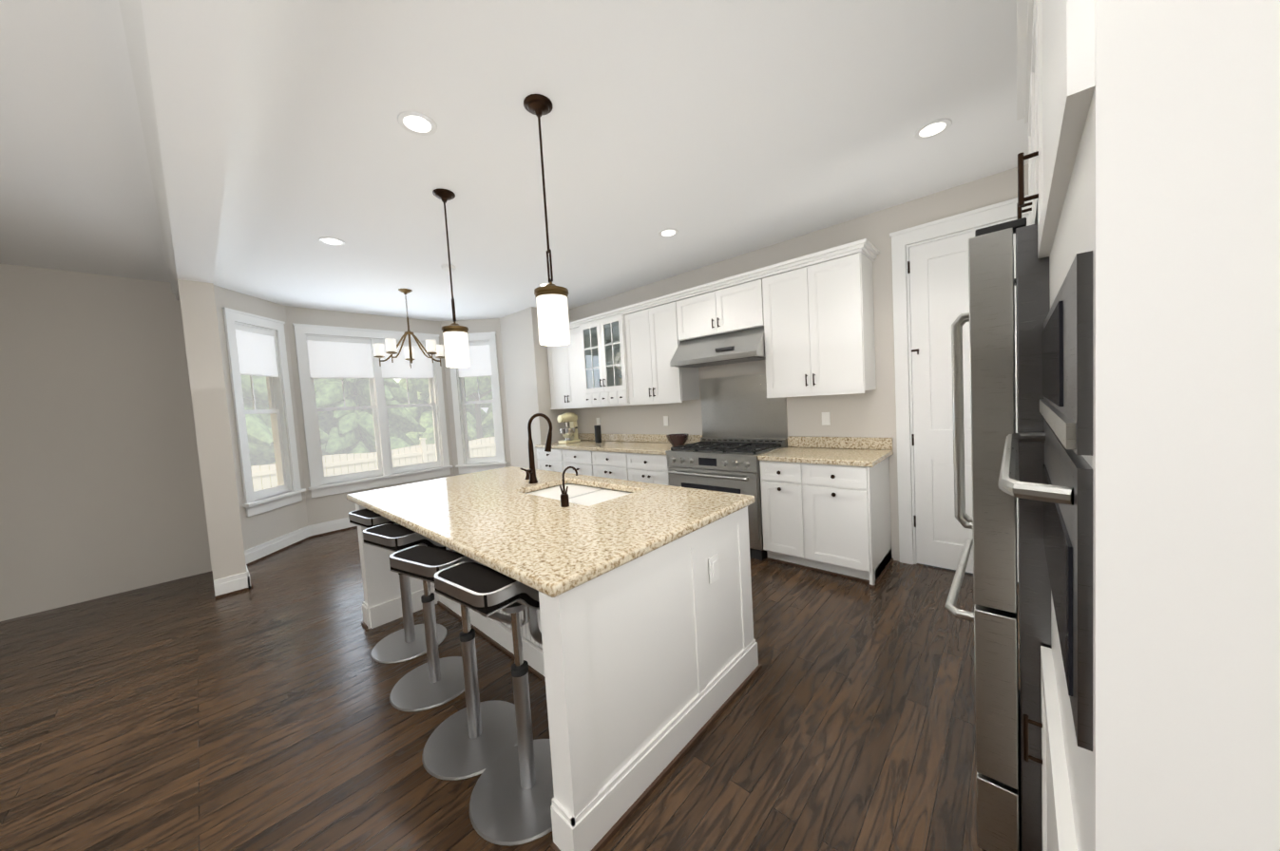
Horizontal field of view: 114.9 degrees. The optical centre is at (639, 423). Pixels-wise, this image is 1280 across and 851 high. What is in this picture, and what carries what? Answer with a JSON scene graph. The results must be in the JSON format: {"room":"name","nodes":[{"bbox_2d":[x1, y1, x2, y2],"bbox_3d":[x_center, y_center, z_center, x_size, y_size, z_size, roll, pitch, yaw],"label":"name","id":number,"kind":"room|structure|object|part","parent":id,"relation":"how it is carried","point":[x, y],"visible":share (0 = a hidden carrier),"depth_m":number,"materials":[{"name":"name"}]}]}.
{"room":"kitchen","nodes":[
{"label":"kitchen","id":0,"kind":"room"},
{"bbox_2d":[0,263,211,621],"bbox_3d":[-5.477,0.191,2.872,0.150,2.820,3.200,-1,4,43],"label":"wall","id":1,"kind":"structure","parent":0,"point":[101,491],"depth_m":3.55,"materials":[{"name":"grey paint"}]},
{"bbox_2d":[177,279,246,580],"bbox_3d":[-3.979,0.051,3.796,1.100,2.820,0.200,-1,4,43],"label":"wall","id":2,"kind":"structure","parent":0,"point":[206,375],"depth_m":3.42,"materials":[{"name":"grey paint"}]},
{"bbox_2d":[213,285,308,551],"bbox_3d":[-4.208,0.022,4.574,0.150,2.820,1.011,-4,3,-3],"label":"wall","id":3,"kind":"structure","parent":0,"point":[259,529],"depth_m":4.39,"materials":[{"name":"grey paint"}]},
{"bbox_2d":[221,307,305,517],"bbox_3d":[-4.183,-0.114,4.508,0.209,2.135,0.770,-4,3,-3],"label":"window","id":4,"kind":"structure","parent":3,"relation":"in","point":[257,352],"depth_m":4.55,"materials":[{"name":"wood"}]},
{"bbox_2d":[213,517,357,598],"bbox_3d":[-2.990,1.260,5.104,1.501,0.150,3.260,-1,4,43],"label":"baseboard","id":5,"kind":"structure","parent":3,"relation":"attached to","point":[232,584],"depth_m":4.45,"materials":[{"name":"white paint"}]},
{"bbox_2d":[285,305,454,525],"bbox_3d":[-3.603,-0.074,5.673,0.150,2.820,1.800,-1,4,43],"label":"wall","id":6,"kind":"structure","parent":0,"point":[328,508],"depth_m":5.23,"materials":[{"name":"grey paint"}]},
{"bbox_2d":[292,323,452,497],"bbox_3d":[-3.589,-0.211,5.645,0.209,2.135,1.730,-1,4,43],"label":"window","id":7,"kind":"structure","parent":6,"relation":"in","point":[338,358],"depth_m":5.51,"materials":[{"name":"wood"}]},
{"bbox_2d":[440,318,511,476],"bbox_3d":[-2.557,-0.174,6.365,1.011,2.820,0.150,-4,3,-1],"label":"wall","id":8,"kind":"structure","parent":0,"point":[484,325],"depth_m":6.27,"materials":[{"name":"grey paint"}]},
{"bbox_2d":[449,331,507,474],"bbox_3d":[-2.504,-0.313,6.329,0.770,2.135,0.209,-4,3,-1],"label":"window","id":9,"kind":"structure","parent":8,"relation":"in","point":[479,359],"depth_m":6.27,"materials":[{"name":"wood"}]},
{"bbox_2d":[0,527,1019,850],"bbox_3d":[-1.887,1.448,2.362,8.000,0.060,7.500,-1,4,43],"label":"floor","id":10,"kind":"structure","parent":0,"point":[190,714],"depth_m":1.86,"materials":[{"name":"brown wood"}]},
{"bbox_2d":[348,508,450,664],"bbox_3d":[-1.474,0.947,2.549,0.420,0.869,0.435,-1,4,36],"label":"stool","id":11,"kind":"object","parent":10,"relation":"on","point":[407,642],"visible":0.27,"depth_m":2.52,"materials":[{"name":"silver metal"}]},
{"bbox_2d":[362,523,477,712],"bbox_3d":[-1.118,0.948,2.153,0.420,0.869,0.435,-1,4,32],"label":"stool","id":12,"kind":"object","parent":10,"relation":"on","point":[435,681],"visible":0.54,"depth_m":2.11,"materials":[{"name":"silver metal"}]},
{"bbox_3d":[-1.185,0.591,2.062,0.323,0.139,0.240,-1,4,32],"label":"seat","id":13,"kind":"part","parent":12,"relation":"part of","materials":[{"name":"black leather"}]},
{"bbox_2d":[389,545,528,781],"bbox_3d":[-0.749,0.946,1.771,0.420,0.869,0.435,-2,4,30],"label":"stool","id":14,"kind":"object","parent":10,"relation":"on","point":[475,737],"visible":0.62,"depth_m":1.75,"materials":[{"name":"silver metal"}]},
{"bbox_3d":[-0.812,0.590,1.679,0.323,0.139,0.240,-2,4,30],"label":"seat","id":15,"kind":"part","parent":14,"relation":"part of","materials":[{"name":"black leather"}]},
{"bbox_2d":[433,561,554,846],"bbox_3d":[-0.449,0.942,1.522,0.420,0.869,0.435,-1,4,37],"label":"stool","id":16,"kind":"object","parent":10,"relation":"on","point":[511,797],"visible":0.67,"depth_m":1.47,"materials":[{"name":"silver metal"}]},
{"bbox_3d":[-0.521,0.585,1.435,0.323,0.139,0.240,-1,4,37],"label":"seat","id":17,"kind":"part","parent":16,"relation":"part of","materials":[{"name":"black leather"}]},
{"bbox_2d":[349,500,761,850],"bbox_3d":[-0.679,0.901,2.468,2.376,0.874,1.231,-1,4,43],"label":"kitchen island","id":18,"kind":"object","parent":10,"relation":"on","point":[642,662],"depth_m":1.53,"materials":[{"name":"white paint"}]},
{"bbox_2d":[346,466,755,599],"bbox_3d":[-0.708,0.445,2.441,2.390,0.040,1.250,-1,4,43],"label":"island countertop","id":19,"kind":"structure","parent":18,"relation":"on","point":[548,532],"depth_m":1.92,"materials":[{"name":"beige stone"}]},
{"bbox_2d":[534,439,592,472],"bbox_3d":[-0.975,0.728,5.698,0.658,0.905,0.657,-1,4,43],"label":"base cabinet","id":20,"kind":"object","parent":10,"relation":"on","point":[552,461],"depth_m":5.48,"materials":[{"name":"white paint"}]},
{"bbox_2d":[556,412,580,443],"bbox_3d":[-0.996,0.056,5.672,0.223,0.418,0.308,-1,4,43],"label":"stand mixer","id":21,"kind":"object","parent":20,"relation":"on","point":[569,435],"visible":1,"depth_m":5.62,"materials":[{"name":"beige metal"}]},
{"bbox_2d":[561,439,630,477],"bbox_3d":[-0.571,0.724,5.325,0.729,0.905,0.657,-1,4,43],"label":"base cabinet","id":22,"kind":"object","parent":10,"relation":"on","point":[579,456],"depth_m":5.08,"materials":[{"name":"white paint"}]},
{"bbox_2d":[593,424,601,442],"bbox_3d":[-0.555,0.137,5.397,0.084,0.232,0.084,-1,4,43],"label":"speaker","id":23,"kind":"object","parent":22,"relation":"on","point":[598,435],"visible":1,"depth_m":5.36},
{"bbox_2d":[592,439,652,480],"bbox_3d":[-0.139,0.720,4.927,0.729,0.905,0.657,-1,4,43],"label":"base cabinet","id":24,"kind":"object","parent":10,"relation":"on","point":[613,461],"depth_m":4.68,"materials":[{"name":"white paint"}]},
{"bbox_2d":[630,443,694,485],"bbox_3d":[0.264,0.716,4.555,0.654,0.905,0.657,-1,4,43],"label":"base cabinet","id":25,"kind":"object","parent":10,"relation":"on","point":[647,465],"depth_m":4.28,"materials":[{"name":"white paint"}]},
{"bbox_2d":[664,443,789,560],"bbox_3d":[0.864,0.710,4.001,1.113,0.905,0.657,-1,4,43],"label":"range oven","id":26,"kind":"object","parent":10,"relation":"on","point":[737,468],"depth_m":3.60,"materials":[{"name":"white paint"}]},
{"bbox_2d":[666,433,688,446],"bbox_3d":[0.413,0.183,4.470,0.250,0.125,0.250,-1,4,43],"label":"bowl","id":27,"kind":"object","parent":26,"relation":"on","point":[678,440],"visible":0.92,"depth_m":4.39,"materials":[{"name":"red"}]},
{"bbox_2d":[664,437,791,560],"bbox_3d":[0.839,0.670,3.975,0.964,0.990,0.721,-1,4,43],"label":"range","id":28,"kind":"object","parent":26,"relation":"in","point":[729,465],"depth_m":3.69,"materials":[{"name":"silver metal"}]},
{"bbox_2d":[766,447,835,571],"bbox_3d":[1.382,0.705,3.523,0.433,0.905,0.657,-1,4,43],"label":"base cabinet","id":29,"kind":"object","parent":10,"relation":"on","point":[789,473],"depth_m":3.29,"materials":[{"name":"white paint"}]},
{"bbox_2d":[812,447,893,588],"bbox_3d":[1.633,0.703,3.291,0.536,0.905,0.657,-1,4,43],"label":"base cabinet","id":30,"kind":"object","parent":10,"relation":"on","point":[851,530],"depth_m":3.04,"materials":[{"name":"white paint"}]},
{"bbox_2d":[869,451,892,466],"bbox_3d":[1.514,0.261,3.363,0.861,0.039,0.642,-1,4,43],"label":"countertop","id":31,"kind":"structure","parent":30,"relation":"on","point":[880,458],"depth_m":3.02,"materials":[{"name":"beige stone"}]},
{"bbox_2d":[944,217,1051,850],"bbox_3d":[1.504,0.355,1.244,0.863,1.835,0.910,-1,4,43],"label":"fridge","id":32,"kind":"object","parent":10,"relation":"on","point":[1008,798],"visible":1,"depth_m":1.10,"materials":[{"name":"silver metal"}]},
{"bbox_2d":[998,0,1279,850],"bbox_3d":[1.260,0.052,0.865,0.718,2.510,1.787,-1,4,43],"label":"tall cabinet","id":33,"kind":"object","parent":10,"relation":"on","point":[1153,198],"visible":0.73,"depth_m":0.40,"materials":[{"name":"white paint"}]},
{"bbox_2d":[0,0,1028,321],"bbox_3d":[-2.059,-1.422,2.206,8.000,0.060,7.500,-1,4,43],"label":"ceiling","id":34,"kind":"structure","parent":0,"point":[713,131],"depth_m":2.11,"materials":[{"name":"white paint"}]},
{"bbox_2d":[118,0,245,300],"bbox_3d":[-1.942,-1.279,1.742,6.600,0.190,0.245,-1,4,43],"label":"header beam","id":35,"kind":"structure","parent":34,"relation":"attached to","point":[183,56],"depth_m":1.55,"materials":[{"name":"white paint"}]},
{"bbox_2d":[318,236,345,246],"bbox_3d":[-2.402,-1.422,3.191,0.170,0.006,0.170,-1,4,43],"label":"recessed light","id":36,"kind":"object","parent":34,"relation":"in","point":[333,241],"visible":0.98,"depth_m":3.18,"materials":[{"name":"white paint"}]},
{"bbox_2d":[373,288,444,368],"bbox_3d":[-2.575,-1.072,4.598,0.712,0.834,0.689,-1,4,43],"label":"chandelier","id":37,"kind":"object","parent":34,"relation":"hanging from","point":[432,348],"visible":1,"depth_m":4.52,"materials":[{"name":"gold metal"}]},
{"bbox_2d":[397,111,437,135],"bbox_3d":[-1.065,-1.435,1.956,0.170,0.006,0.170,-1,4,43],"label":"recessed light","id":38,"kind":"object","parent":34,"relation":"in","point":[415,123],"visible":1,"depth_m":1.95,"materials":[{"name":"white paint"}]},
{"bbox_2d":[440,264,455,271],"bbox_3d":[-1.824,-1.483,3.892,0.124,0.030,0.124,-1,4,43],"label":"smoke detector","id":39,"kind":"object","parent":34,"relation":"attached to","point":[445,267],"visible":0.92,"depth_m":3.86,"materials":[{"name":"white paint"}]},
{"bbox_2d":[432,188,470,367],"bbox_3d":[-1.215,-0.916,2.629,0.160,1.094,0.160,-1,4,43],"label":"pendant light","id":40,"kind":"object","parent":34,"relation":"hanging from","point":[456,345],"visible":0.98,"depth_m":2.60,"materials":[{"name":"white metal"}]},
{"bbox_3d":[-1.189,-0.478,2.653,0.143,0.214,0.143,-1,4,43],"label":"lamp shade","id":41,"kind":"part","parent":40,"relation":"part of","materials":[{"name":"white glass"}]},
{"bbox_2d":[537,283,549,286],"bbox_3d":[-1.080,-1.581,4.670,0.170,0.006,0.170,-1,4,43],"label":"recessed light","id":42,"kind":"object","parent":34,"relation":"in","point":[542,284],"visible":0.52,"depth_m":4.63,"materials":[{"name":"white paint"}]},
{"bbox_2d":[523,94,570,345],"bbox_3d":[-0.436,-0.924,1.910,0.160,1.094,0.160,-1,4,43],"label":"pendant light","id":43,"kind":"object","parent":34,"relation":"hanging from","point":[552,313],"visible":1,"depth_m":1.88,"materials":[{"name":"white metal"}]},
{"bbox_3d":[-0.410,-0.485,1.934,0.143,0.214,0.143,-1,4,43],"label":"lamp shade","id":44,"kind":"part","parent":43,"relation":"part of","materials":[{"name":"white glass"}]},
{"bbox_2d":[658,228,678,237],"bbox_3d":[0.237,-1.592,3.413,0.170,0.006,0.170,-1,4,43],"label":"recessed light","id":45,"kind":"object","parent":34,"relation":"in","point":[668,233],"visible":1,"depth_m":3.40,"materials":[{"name":"white paint"}]},
{"bbox_2d":[914,117,952,139],"bbox_3d":[1.600,-1.610,2.237,0.170,0.006,0.170,-1,4,43],"label":"recessed light","id":46,"kind":"object","parent":34,"relation":"in","point":[932,128],"visible":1,"depth_m":2.23,"materials":[{"name":"white paint"}]},
{"bbox_2d":[499,306,570,469],"bbox_3d":[-1.601,-0.231,6.355,1.130,2.820,0.690,-1,4,43],"label":"wall","id":47,"kind":"structure","parent":0,"point":[526,373],"depth_m":5.91,"materials":[{"name":"grey paint"}]},
{"bbox_2d":[568,163,1028,561],"bbox_3d":[1.044,-0.277,4.281,5.970,2.820,0.150,-1,4,43],"label":"wall","id":48,"kind":"structure","parent":0,"point":[871,413],"depth_m":3.51,"materials":[{"name":"grey paint"}]},
{"bbox_2d":[547,322,607,409],"bbox_3d":[-0.892,-0.763,5.648,0.869,1.052,0.378,-1,4,43],"label":"upper cabinet","id":49,"kind":"object","parent":48,"relation":"attached to","point":[582,362],"depth_m":5.40,"materials":[{"name":"white paint"}]},
{"bbox_2d":[580,386,592,405],"bbox_3d":[-0.533,-0.357,5.361,0.150,0.231,0.379,-1,4,43],"label":"drawer","id":50,"kind":"object","parent":48,"relation":"attached to","point":[586,391],"depth_m":5.24,"materials":[{"name":"white paint"}]},
{"bbox_2d":[592,386,599,405],"bbox_3d":[-0.422,-0.358,5.259,0.152,0.231,0.379,-1,4,43],"label":"drawer","id":51,"kind":"object","parent":48,"relation":"attached to","point":[595,390],"depth_m":5.13,"materials":[{"name":"white paint"}]},
{"bbox_2d":[599,386,607,405],"bbox_3d":[-0.310,-0.353,5.156,0.153,0.220,0.379,-1,4,43],"label":"drawer","id":52,"kind":"object","parent":48,"relation":"attached to","point":[602,390],"depth_m":5.03,"materials":[{"name":"white paint"}]},
{"bbox_2d":[607,375,618,405],"bbox_3d":[-0.202,-0.420,5.049,0.152,0.351,0.379,-1,4,43],"label":"drawer","id":53,"kind":"object","parent":48,"relation":"attached to","point":[612,391],"depth_m":4.94,"materials":[{"name":"white paint"}]},
{"bbox_2d":[614,371,626,405],"bbox_3d":[-0.091,-0.421,4.946,0.150,0.351,0.379,-1,4,43],"label":"drawer","id":54,"kind":"object","parent":48,"relation":"attached to","point":[620,376],"depth_m":4.82,"materials":[{"name":"white paint"}]},
{"bbox_2d":[614,299,702,405],"bbox_3d":[0.205,-0.773,4.636,0.818,1.052,0.378,-1,4,43],"label":"upper cabinet","id":55,"kind":"object","parent":48,"relation":"attached to","point":[642,335],"depth_m":4.51,"materials":[{"name":"white paint"}]},
{"bbox_2d":[669,325,782,368],"bbox_3d":[0.814,-0.731,3.997,0.945,0.276,0.497,-1,4,43],"label":"hood","id":56,"kind":"object","parent":55,"relation":"attached to","point":[745,343],"depth_m":3.84,"materials":[{"name":"silver metal"}]},
{"bbox_2d":[577,433,892,451],"bbox_3d":[0.502,0.178,4.711,4.176,0.099,0.020,-1,4,43],"label":"backsplash","id":57,"kind":"structure","parent":48,"relation":"attached to","point":[886,444],"depth_m":3.75,"materials":[{"name":"beige stone"}]},
{"bbox_2d":[763,246,876,398],"bbox_3d":[1.499,-0.787,3.463,0.785,1.052,0.347,-1,4,43],"label":"upper cabinet","id":58,"kind":"object","parent":48,"relation":"attached to","point":[803,326],"depth_m":3.28,"materials":[{"name":"white paint"}]},
{"bbox_2d":[889,194,1029,582],"bbox_3d":[2.432,-0.187,2.990,0.960,2.615,0.179,-1,4,43],"label":"door","id":59,"kind":"structure","parent":48,"relation":"attached to","point":[938,271],"depth_m":3.10,"materials":[{"name":"white paint"}]},
{"label":"outside","id":60,"kind":"structure","parent":0,"visible":0},
{"bbox_3d":[-17.689,2.381,19.144,38.600,0.050,65.000,-1,4,43],"label":"ground","id":61,"kind":"structure","parent":60,"visible":0},
{"bbox_2d":[240,375,330,489],"bbox_3d":[-11.400,-3.145,10.169,5.876,11.580,5.656,-1,4,43],"label":"tree","id":62,"kind":"object","parent":61,"relation":"on","point":[260,441],"depth_m":10.39,"materials":[{"name":"green plant"}]},
{"bbox_2d":[313,379,428,474],"bbox_3d":[-9.929,-1.887,13.983,4.753,8.818,5.128,-1,4,43],"label":"tree","id":63,"kind":"object","parent":61,"relation":"on","point":[350,431],"depth_m":13.31,"materials":[{"name":"green plant"}]},
{"bbox_2d":[250,437,496,491],"bbox_3d":[-7.288,1.390,10.121,0.140,1.660,30.025,-1,4,43],"label":"fence","id":64,"kind":"object","parent":61,"relation":"on","point":[483,448],"depth_m":10.51,"materials":[{"name":"beige wood"}]},
{"bbox_2d":[398,379,492,451],"bbox_3d":[-9.764,-4.196,19.375,6.214,12.677,6.272,-1,4,43],"label":"tree","id":65,"kind":"object","parent":61,"relation":"on","point":[422,416],"depth_m":18.06,"materials":[{"name":"green plant"}]},
{"bbox_2d":[409,376,492,439],"bbox_3d":[-5.792,-0.908,14.692,4.741,5.568,4.062,-1,4,43],"label":"tree","id":66,"kind":"object","parent":61,"relation":"on","point":[421,386],"depth_m":13.77,"materials":[{"name":"green plant"}]},
{"bbox_2d":[479,395,495,438],"bbox_3d":[-5.548,-2.499,18.806,5.266,8.632,4.833,-1,4,43],"label":"tree","id":67,"kind":"object","parent":61,"relation":"on","point":[487,420],"depth_m":17.73,"materials":[{"name":"green plant"}]}
]}

